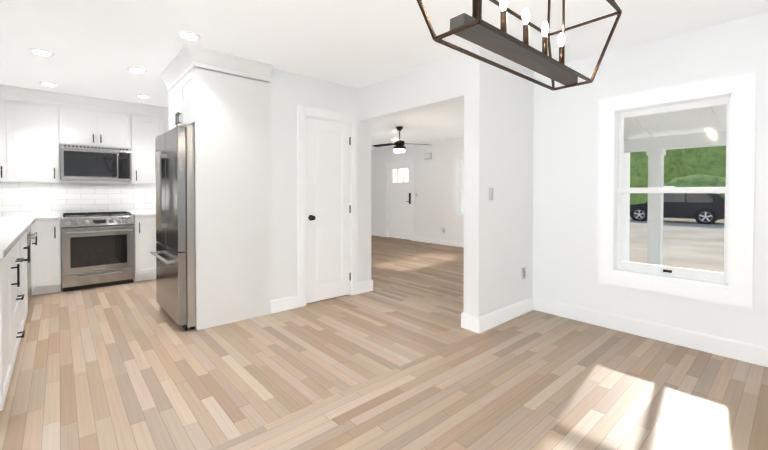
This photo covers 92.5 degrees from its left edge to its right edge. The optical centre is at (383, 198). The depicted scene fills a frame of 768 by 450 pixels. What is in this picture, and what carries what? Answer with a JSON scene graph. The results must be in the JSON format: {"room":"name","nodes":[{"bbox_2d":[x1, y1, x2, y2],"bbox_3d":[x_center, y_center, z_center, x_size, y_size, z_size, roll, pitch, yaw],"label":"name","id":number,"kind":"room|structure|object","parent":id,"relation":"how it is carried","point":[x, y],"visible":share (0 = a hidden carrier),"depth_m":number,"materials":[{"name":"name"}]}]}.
{"room":"kitchen","nodes":[
{"label":"kitchen","id":0,"kind":"room"},
{"bbox_2d":[35,146,127,273],"bbox_3d":[-4.096,-0.092,5.196,2.600,2.460,0.150,-1,1,-42],"label":"wall","id":1,"kind":"structure","parent":0,"point":[107,182],"depth_m":4.97,"materials":[{"name":"white paint"}]},
{"bbox_2d":[0,97,7,181],"bbox_3d":[-4.729,-0.688,4.299,0.463,0.985,0.338,-1,1,-42],"label":"upper cabinet","id":2,"kind":"object","parent":1,"relation":"attached to","point":[3,100],"depth_m":4.31,"materials":[{"name":"white paint"}]},
{"bbox_2d":[8,97,59,182],"bbox_3d":[-4.381,-0.692,4.607,0.465,0.985,0.338,-1,1,-42],"label":"upper cabinet","id":3,"kind":"object","parent":1,"relation":"attached to","point":[38,128],"depth_m":4.49,"materials":[{"name":"white paint"}]},
{"bbox_2d":[0,182,155,216],"bbox_3d":[-4.081,0.007,5.105,2.500,0.425,0.008,-1,1,-42],"label":"backsplash","id":4,"kind":"structure","parent":1,"relation":"attached to","point":[25,199],"depth_m":4.98,"materials":[{"name":"tile"}]},
{"bbox_2d":[60,105,131,183],"bbox_3d":[-3.925,-0.697,5.011,0.754,0.985,0.338,-1,1,-42],"label":"upper cabinet","id":5,"kind":"object","parent":1,"relation":"attached to","point":[89,125],"depth_m":4.87,"materials":[{"name":"white paint"}]},
{"bbox_2d":[60,144,131,181],"bbox_3d":[-3.901,-0.461,4.986,0.742,0.453,0.410,-1,1,-42],"label":"microwave","id":6,"kind":"object","parent":5,"relation":"attached to","point":[90,163],"visible":1,"depth_m":4.82,"materials":[{"name":"silver metal"}]},
{"bbox_2d":[132,113,163,183],"bbox_3d":[-3.491,-0.702,5.395,0.405,0.985,0.338,-1,1,-42],"label":"upper cabinet","id":7,"kind":"object","parent":1,"relation":"attached to","point":[146,127],"depth_m":5.25,"materials":[{"name":"white paint"}]},
{"bbox_2d":[164,117,168,132],"bbox_3d":[-3.189,-0.706,5.662,0.403,0.985,0.338,-1,1,-42],"label":"upper cabinet","id":8,"kind":"object","parent":1,"relation":"attached to","point":[166,119],"depth_m":5.42,"materials":[{"name":"white paint"}]},
{"bbox_2d":[269,68,370,299],"bbox_3d":[-0.691,-0.079,4.157,1.320,2.460,0.120,-1,1,-42],"label":"wall","id":9,"kind":"structure","parent":0,"point":[289,92],"depth_m":3.84,"materials":[{"name":"white paint"}]},
{"bbox_2d":[270,295,298,313],"bbox_3d":[-1.024,1.090,3.787,0.308,0.132,0.016,-1,1,-42],"label":"baseboard","id":10,"kind":"structure","parent":9,"relation":"attached to","point":[291,302],"depth_m":3.78,"materials":[{"name":"white paint"}]},
{"bbox_2d":[297,105,357,306],"bbox_3d":[-0.652,0.086,4.182,0.790,2.130,0.138,-1,1,-42],"label":"door frame","id":11,"kind":"structure","parent":9,"relation":"attached to","point":[321,114],"depth_m":4.05,"materials":[{"name":"white paint"}]},
{"bbox_2d":[306,117,350,303],"bbox_3d":[-0.608,0.133,4.143,0.592,2.013,0.109,-1,1,-42],"label":"pantry door","id":12,"kind":"structure","parent":9,"relation":"in","point":[328,211],"depth_m":4.14,"materials":[{"name":"white paint"}]},
{"bbox_2d":[358,280,372,290],"bbox_3d":[-1.803,1.056,6.435,0.016,0.132,5.016,-1,1,-42],"label":"baseboard","id":13,"kind":"structure","parent":9,"relation":"attached to","point":[365,285],"depth_m":4.49,"materials":[{"name":"white paint"}]},
{"bbox_2d":[0,0,767,149],"bbox_3d":[0.215,-1.359,4.195,8.050,0.100,11.300,-1,1,-42],"label":"ceiling","id":14,"kind":"structure","parent":0,"point":[97,48],"depth_m":2.92,"materials":[{"name":"white paint"}]},
{"bbox_2d":[29,48,53,55],"bbox_3d":[-3.040,-1.292,3.264,0.164,0.008,0.164,-1,1,-42],"label":"recessed light","id":15,"kind":"object","parent":14,"relation":"in","point":[40,52],"visible":0.96,"depth_m":3.25,"materials":[{"name":"white paint"}]},
{"bbox_2d":[39,82,57,86],"bbox_3d":[-3.853,-1.305,4.227,0.164,0.008,0.164,-1,1,-42],"label":"recessed light","id":16,"kind":"object","parent":14,"relation":"in","point":[48,84],"visible":0.96,"depth_m":4.21,"materials":[{"name":"white paint"}]},
{"bbox_2d":[127,67,146,72],"bbox_3d":[-2.508,-1.298,3.735,0.164,0.008,0.164,-1,1,-42],"label":"recessed light","id":17,"kind":"object","parent":14,"relation":"in","point":[136,70],"visible":1,"depth_m":3.73,"materials":[{"name":"white paint"}]},
{"bbox_2d":[135,95,150,97],"bbox_3d":[-3.112,-1.312,4.749,0.164,0.008,0.164,-1,1,-42],"label":"recessed light","id":18,"kind":"object","parent":14,"relation":"in","point":[142,96],"visible":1,"depth_m":4.73,"materials":[{"name":"white paint"}]},
{"bbox_2d":[177,31,200,40],"bbox_3d":[-1.552,-1.288,2.925,0.164,0.008,0.164,-1,1,-42],"label":"recessed light","id":19,"kind":"object","parent":14,"relation":"in","point":[186,35],"visible":0.96,"depth_m":2.92,"materials":[{"name":"white paint"}]},
{"bbox_2d":[372,126,428,152],"bbox_3d":[0.253,-1.108,7.043,1.190,0.474,1.115,-1,1,-42],"label":"ceiling fan","id":20,"kind":"object","parent":14,"relation":"hanging from","point":[399,146],"visible":1,"depth_m":6.88,"materials":[{"name":"brown metal"}]},
{"bbox_2d":[417,0,621,90],"bbox_3d":[0.579,-0.909,1.497,1.171,0.730,0.357,-1,1,-42],"label":"chandelier","id":21,"kind":"object","parent":14,"relation":"hanging from","point":[475,28],"visible":1,"depth_m":1.47,"materials":[{"name":"brown metal"}]},
{"bbox_2d":[0,235,767,449],"bbox_3d":[0.215,1.181,4.228,8.050,0.060,11.300,-1,1,-42],"label":"floor","id":22,"kind":"structure","parent":0,"point":[131,366],"depth_m":2.37,"materials":[{"name":"brown wood"}]},
{"bbox_2d":[0,256,60,410],"bbox_3d":[-3.372,0.725,3.138,0.921,0.880,3.895,-1,1,-42],"label":"base cabinet","id":23,"kind":"object","parent":22,"relation":"on","point":[29,256],"depth_m":2.52,"materials":[{"name":"white paint"}]},
{"bbox_2d":[0,216,59,259],"bbox_3d":[-3.368,0.265,3.123,0.926,0.040,3.915,-1,1,-42],"label":"countertop","id":24,"kind":"structure","parent":23,"relation":"on","point":[20,236],"depth_m":3.97,"materials":[{"name":"white stone"}]},
{"bbox_2d":[61,211,134,291],"bbox_3d":[-3.803,0.670,4.890,0.742,0.945,0.687,-1,1,-42],"label":"range","id":25,"kind":"object","parent":22,"relation":"on","point":[97,249],"visible":0.98,"depth_m":4.67,"materials":[{"name":"silver metal"}]},
{"bbox_2d":[134,216,156,281],"bbox_3d":[-3.397,0.697,5.308,0.403,0.880,0.614,-1,1,-42],"label":"base cabinet","id":26,"kind":"object","parent":22,"relation":"on","point":[145,226],"depth_m":5.03,"materials":[{"name":"white paint"}]},
{"bbox_2d":[131,212,155,215],"bbox_3d":[-3.241,0.235,5.429,0.806,0.040,0.630,-1,1,-42],"label":"countertop","id":27,"kind":"structure","parent":26,"relation":"on","point":[140,213],"depth_m":5.08,"materials":[{"name":"white stone"}]},
{"bbox_2d":[150,124,195,330],"bbox_3d":[-1.819,0.254,3.743,0.843,1.805,0.956,-1,1,-42],"label":"fridge","id":28,"kind":"object","parent":22,"relation":"on","point":[174,254],"visible":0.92,"depth_m":3.23,"materials":[{"name":"silver metal"}]},
{"bbox_2d":[160,44,272,329],"bbox_3d":[-1.732,-0.073,3.760,0.760,2.459,1.094,-1,1,-42],"label":"enclosure","id":29,"kind":"object","parent":22,"relation":"on","point":[219,101],"visible":0.81,"depth_m":3.42,"materials":[{"name":"white paint"}]},
{"bbox_2d":[360,53,463,121],"bbox_3d":[0.279,-1.115,3.908,0.180,0.380,1.520,-1,1,-42],"label":"wall","id":30,"kind":"structure","parent":0,"point":[436,85],"depth_m":3.74,"materials":[{"name":"white paint"}]},
{"bbox_2d":[371,137,629,260],"bbox_3d":[1.672,-0.134,8.487,0.200,2.460,6.830,-1,1,-42],"label":"wall","id":31,"kind":"structure","parent":0,"point":[434,199],"depth_m":8.93,"materials":[{"name":"white paint"}]},
{"bbox_2d":[371,230,384,236],"bbox_3d":[-0.265,1.004,10.526,0.016,0.132,0.890,-1,1,-42],"label":"baseboard","id":32,"kind":"structure","parent":31,"relation":"attached to","point":[377,233],"depth_m":10.39,"materials":[{"name":"white paint"}]},
{"bbox_2d":[385,157,413,240],"bbox_3d":[0.469,0.008,9.834,0.218,2.140,1.100,-1,1,-42],"label":"door frame","id":33,"kind":"structure","parent":31,"relation":"attached to","point":[397,160],"depth_m":9.91,"materials":[{"name":"white paint"}]},
{"bbox_2d":[389,161,410,238],"bbox_3d":[0.413,0.057,9.793,0.101,2.020,0.896,-1,1,-42],"label":"front door","id":34,"kind":"structure","parent":31,"relation":"in","point":[399,209],"depth_m":9.79,"materials":[{"name":"white paint"}]},
{"bbox_2d":[424,153,431,158],"bbox_3d":[1.073,-1.026,8.966,0.047,0.150,0.200,-1,1,-42],"label":"door chime","id":35,"kind":"object","parent":31,"relation":"attached to","point":[427,155],"visible":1,"depth_m":8.94,"materials":[{"name":"white plastic"}]},
{"bbox_2d":[414,236,463,246],"bbox_3d":[2.254,1.040,7.681,0.016,0.132,4.510,-1,1,-42],"label":"baseboard","id":36,"kind":"structure","parent":31,"relation":"attached to","point":[416,238],"depth_m":8.73,"materials":[{"name":"white paint"}]},
{"bbox_2d":[454,152,463,220],"bbox_3d":[2.031,-0.249,8.088,0.250,1.540,1.040,-1,1,-42],"label":"trim","id":37,"kind":"structure","parent":31,"relation":"attached to","point":[457,176],"depth_m":8.34,"materials":[{"name":"white paint"}]},
{"bbox_2d":[460,158,463,214],"bbox_3d":[2.026,-0.254,8.083,0.076,1.296,0.806,-1,1,-42],"label":"living room window","id":38,"kind":"structure","parent":31,"relation":"in","point":[461,190],"depth_m":8.36,"materials":[{"name":"white paint"}]},
{"bbox_2d":[464,47,625,316],"bbox_3d":[2.288,-0.034,4.579,4.060,3.160,0.160,-1,1,-42],"label":"wall","id":39,"kind":"structure","parent":0,"point":[498,158],"depth_m":3.37,"materials":[{"name":"white paint"}]},
{"bbox_2d":[461,312,473,329],"bbox_3d":[2.217,1.079,4.647,4.056,0.132,0.016,-1,1,-42],"label":"baseboard","id":40,"kind":"structure","parent":39,"relation":"attached to","point":[467,320],"depth_m":3.26,"materials":[{"name":"white paint"}]},
{"bbox_2d":[489,187,493,199],"bbox_3d":[0.959,-0.037,3.289,0.072,0.115,0.009,-1,1,-42],"label":"light switch","id":41,"kind":"object","parent":39,"relation":"attached to","point":[491,190],"visible":1,"depth_m":3.28,"materials":[{"name":"white plastic"}]},
{"bbox_2d":[474,296,533,332],"bbox_3d":[1.177,1.094,3.491,0.966,0.132,0.016,-1,1,-42],"label":"baseboard","id":42,"kind":"structure","parent":39,"relation":"attached to","point":[490,320],"depth_m":3.41,"materials":[{"name":"white paint"}]},
{"bbox_2d":[522,267,525,279],"bbox_3d":[1.408,0.757,3.697,0.072,0.115,0.008,-1,1,-42],"label":"outlet","id":43,"kind":"object","parent":39,"relation":"attached to","point":[523,273],"visible":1,"depth_m":3.69,"materials":[{"name":"white plastic"}]},
{"bbox_2d":[533,12,767,346],"bbox_3d":[3.051,-0.054,2.268,0.200,2.460,4.630,-1,1,-42],"label":"wall","id":44,"kind":"structure","parent":0,"point":[565,187],"depth_m":3.25,"materials":[{"name":"white paint"}]},
{"bbox_2d":[534,297,767,366],"bbox_3d":[2.964,1.111,2.219,0.016,0.132,4.290,-1,1,-42],"label":"baseboard","id":45,"kind":"structure","parent":44,"relation":"attached to","point":[741,351],"depth_m":2.99,"materials":[{"name":"white paint"}]},
{"bbox_2d":[616,97,730,283],"bbox_3d":[2.359,-0.064,3.038,0.088,1.406,0.746,-1,1,-42],"label":"window","id":46,"kind":"structure","parent":44,"relation":"in","point":[703,275],"depth_m":3.00,"materials":[{"name":"white paint"}]},
{"bbox_2d":[597,72,755,308],"bbox_3d":[2.369,-0.059,3.047,0.250,1.670,1.000,-1,1,-42],"label":"trim","id":47,"kind":"structure","parent":44,"relation":"attached to","point":[740,91],"depth_m":2.80,"materials":[{"name":"white paint"}]},
{"label":"outside","id":48,"kind":"structure","parent":0,"visible":0},
{"bbox_2d":[629,216,724,272],"bbox_3d":[31.802,1.176,34.869,86.030,0.200,130.000,-1,1,-42],"label":"ground","id":49,"kind":"structure","parent":48,"point":[690,227],"depth_m":11.19,"materials":[{"name":"grey concrete"}]},
{"bbox_2d":[630,193,724,223],"bbox_3d":[15.661,0.504,19.866,1.981,1.670,4.550,-1,1,-42],"label":"car","id":50,"kind":"object","parent":49,"relation":"on","point":[711,203],"depth_m":18.69,"materials":[{"name":"black paint"}]},
{"bbox_2d":[630,146,725,204],"bbox_3d":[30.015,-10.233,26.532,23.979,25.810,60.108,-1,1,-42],"label":"tree","id":51,"kind":"object","parent":49,"relation":"on","point":[716,172],"depth_m":23.85,"materials":[{"name":"green plant"}]},
{"bbox_3d":[4.765,1.379,2.796,3.040,0.220,5.820,-1,1,-42],"label":"porch","id":52,"kind":"object","parent":49,"relation":"on","visible":0},
{"bbox_2d":[646,149,665,264],"bbox_3d":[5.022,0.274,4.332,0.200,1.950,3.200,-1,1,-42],"label":"porch column","id":53,"kind":"structure","parent":52,"relation":"on","point":[656,172],"depth_m":5.40,"materials":[{"name":"white wood"}]},
{"bbox_2d":[624,130,725,152],"bbox_3d":[5.678,-0.781,3.576,0.240,0.180,5.819,-1,1,-42],"label":"beam","id":54,"kind":"structure","parent":53,"relation":"on","point":[710,140],"depth_m":5.17,"materials":[{"name":"white wood"}]},
{"bbox_2d":[624,105,726,139],"bbox_3d":[4.820,-1.109,2.812,3.194,0.645,5.819,-1,1,-42],"label":"porch roof","id":55,"kind":"structure","parent":54,"relation":"on","point":[692,124],"depth_m":4.89,"materials":[{"name":"white paint"}]}
]}

